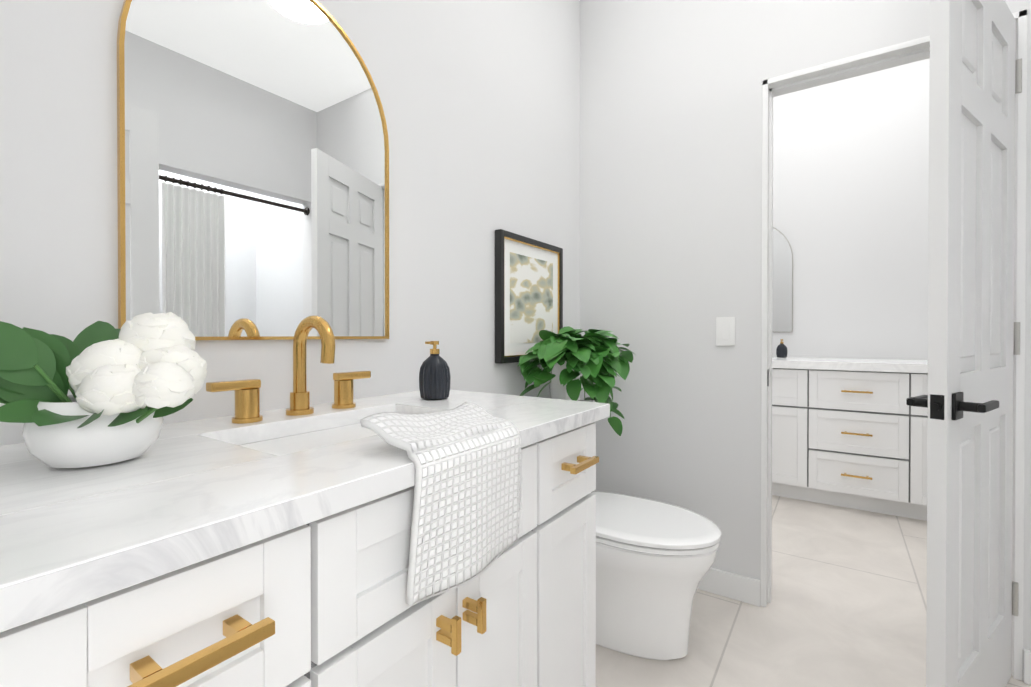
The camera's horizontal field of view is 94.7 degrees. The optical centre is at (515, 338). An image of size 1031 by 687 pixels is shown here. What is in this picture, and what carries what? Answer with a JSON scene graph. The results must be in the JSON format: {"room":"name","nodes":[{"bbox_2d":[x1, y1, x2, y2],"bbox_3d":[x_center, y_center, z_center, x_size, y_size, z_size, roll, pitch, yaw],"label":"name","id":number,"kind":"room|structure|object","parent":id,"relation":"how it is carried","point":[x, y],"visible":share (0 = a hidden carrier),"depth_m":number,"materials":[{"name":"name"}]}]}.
{"room":"bathroom","nodes":[
{"label":"bathroom","id":0,"kind":"room"},
{"bbox_2d":[0,0,583,445],"bbox_3d":[-0.370,-0.475,1.407,0.150,3.050,2.190,0,0,34],"label":"wall","id":1,"kind":"structure","parent":0,"point":[480,99],"depth_m":1.36,"materials":[{"name":"white paint"}]},
{"bbox_2d":[117,0,388,339],"bbox_3d":[-0.518,-0.402,1.061,0.013,0.810,0.590,0,0,34],"label":"mirror","id":2,"kind":"object","parent":1,"relation":"attached to","point":[253,169],"visible":0.96,"depth_m":1.00,"materials":[{"name":"gold metal"}]},
{"bbox_2d":[495,229,562,363],"bbox_3d":[0.067,-0.152,1.907,0.029,0.485,0.465,0,0,34],"label":"picture frame","id":3,"kind":"object","parent":1,"relation":"attached to","point":[528,290],"visible":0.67,"depth_m":1.85,"materials":[{"name":"black painted wood"},{"name":"brushed brass"},{"name":"paper"}]},
{"bbox_2d":[580,0,1030,650],"bbox_3d":[1.394,-0.476,1.617,3.590,3.050,0.140,0,0,34],"label":"wall","id":4,"kind":"structure","parent":0,"point":[612,148],"depth_m":2.10,"materials":[{"name":"white paint"}]},
{"bbox_2d":[716,317,734,345],"bbox_3d":[0.851,-0.028,1.923,0.072,0.116,0.009,0,0,34],"label":"light switch","id":5,"kind":"object","parent":4,"relation":"attached to","point":[725,331],"visible":1,"depth_m":1.92,"materials":[{"name":"white plastic"}]},
{"bbox_2d":[697,568,760,606],"bbox_3d":[0.648,0.996,2.062,0.746,0.100,0.017,0,0,34],"label":"baseboard","id":6,"kind":"structure","parent":4,"relation":"attached to","point":[745,589],"depth_m":1.90,"materials":[{"name":"white paint"}]},
{"bbox_2d":[772,227,792,332],"bbox_3d":[1.778,-0.464,3.632,0.600,0.840,0.013,0,0,34],"label":"mirror","id":7,"kind":"object","parent":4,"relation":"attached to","point":[782,319],"visible":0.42,"depth_m":3.50,"materials":[{"name":"grey mirror"}]},
{"bbox_2d":[761,9,1026,680],"bbox_3d":[1.292,0.024,1.701,0.719,2.050,0.128,0,0,34],"label":"trim","id":8,"kind":"structure","parent":4,"relation":"attached to","point":[911,51],"depth_m":1.67,"materials":[{"name":"white paint"}]},
{"bbox_2d":[906,0,1021,686],"bbox_3d":[1.235,0.036,1.282,0.319,2.015,0.644,0,0,34],"label":"door","id":9,"kind":"structure","parent":4,"relation":"in","point":[975,87],"depth_m":1.20,"materials":[{"name":"white paint"}]},
{"bbox_2d":[1023,649,1030,684],"bbox_3d":[1.822,1.001,1.266,0.655,0.100,0.014,0,0,34],"label":"baseboard","id":10,"kind":"structure","parent":4,"relation":"attached to","point":[1026,653],"depth_m":1.44,"materials":[{"name":"white paint"}]},
{"bbox_2d":[596,495,1030,686],"bbox_3d":[1.290,1.100,1.474,3.590,0.100,4.390,0,0,34],"label":"floor","id":11,"kind":"structure","parent":0,"point":[846,606],"depth_m":1.77,"materials":[{"name":"tile"}]},
{"bbox_2d":[0,315,609,686],"bbox_3d":[-0.344,0.505,0.805,0.595,1.100,1.211,0,0,34],"label":"bathroom vanity","id":12,"kind":"object","parent":11,"relation":"on","point":[248,544],"visible":1,"depth_m":0.55,"materials":[{"name":"white paint"}]},
{"bbox_2d":[0,312,206,467],"bbox_3d":[-0.553,0.062,0.614,0.277,0.197,0.224,0,0,34],"label":"flower vase","id":13,"kind":"object","parent":12,"relation":"on","point":[133,382],"visible":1,"depth_m":0.57,"materials":[{"name":"white ceramic"}]},
{"bbox_2d":[206,315,370,423],"bbox_3d":[-0.417,0.056,0.971,0.140,0.204,0.350,0,0,34],"label":"faucet","id":14,"kind":"object","parent":12,"relation":"on","point":[247,392],"depth_m":0.97,"materials":[{"name":"gold metal"}]},
{"bbox_2d":[419,341,450,399],"bbox_3d":[-0.209,0.082,1.229,0.080,0.149,0.081,0,0,34],"label":"soap dispenser","id":15,"kind":"object","parent":12,"relation":"on","point":[434,378],"visible":1,"depth_m":1.20,"materials":[{"name":"grey ceramic"}]},
{"bbox_2d":[360,402,520,605],"bbox_3d":[-0.105,0.231,0.736,0.120,0.244,0.242,0,0,34],"label":"towel","id":16,"kind":"object","parent":12,"relation":"hanging from","point":[465,457],"visible":1,"depth_m":0.68,"materials":[{"name":"white fabric"}]},
{"bbox_2d":[577,400,720,659],"bbox_3d":[0.350,0.652,1.705,0.722,0.793,0.410,0,0,34],"label":"toilet","id":17,"kind":"object","parent":11,"relation":"on","point":[655,560],"visible":0.54,"depth_m":1.53,"materials":[{"name":"white ceramic"}]},
{"bbox_2d":[517,326,633,435],"bbox_3d":[0.264,0.177,1.841,0.335,0.456,0.564,0,0,34],"label":"potted plant","id":18,"kind":"object","parent":17,"relation":"on","point":[566,356],"visible":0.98,"depth_m":1.74,"materials":[{"name":"green plant"}]},
{"bbox_2d":[772,365,927,520],"bbox_3d":[2.249,0.615,2.970,2.250,0.850,0.587,0,0,34],"label":"bathroom vanity","id":19,"kind":"object","parent":11,"relation":"on","point":[852,433],"depth_m":2.84,"materials":[{"name":"white paint"}]},
{"bbox_2d":[772,357,927,368],"bbox_3d":[2.254,0.165,2.974,2.274,0.050,0.572,0,0,34],"label":"countertop","id":20,"kind":"structure","parent":19,"relation":"on","point":[821,363],"depth_m":2.88,"materials":[{"name":"white stone"}]},
{"bbox_2d":[776,339,786,357],"bbox_3d":[1.908,0.072,3.399,0.070,0.130,0.070,0,0,34],"label":"soap dispenser","id":21,"kind":"object","parent":20,"relation":"on","point":[781,350],"visible":1,"depth_m":3.38,"materials":[{"name":"grey ceramic"}]}
]}

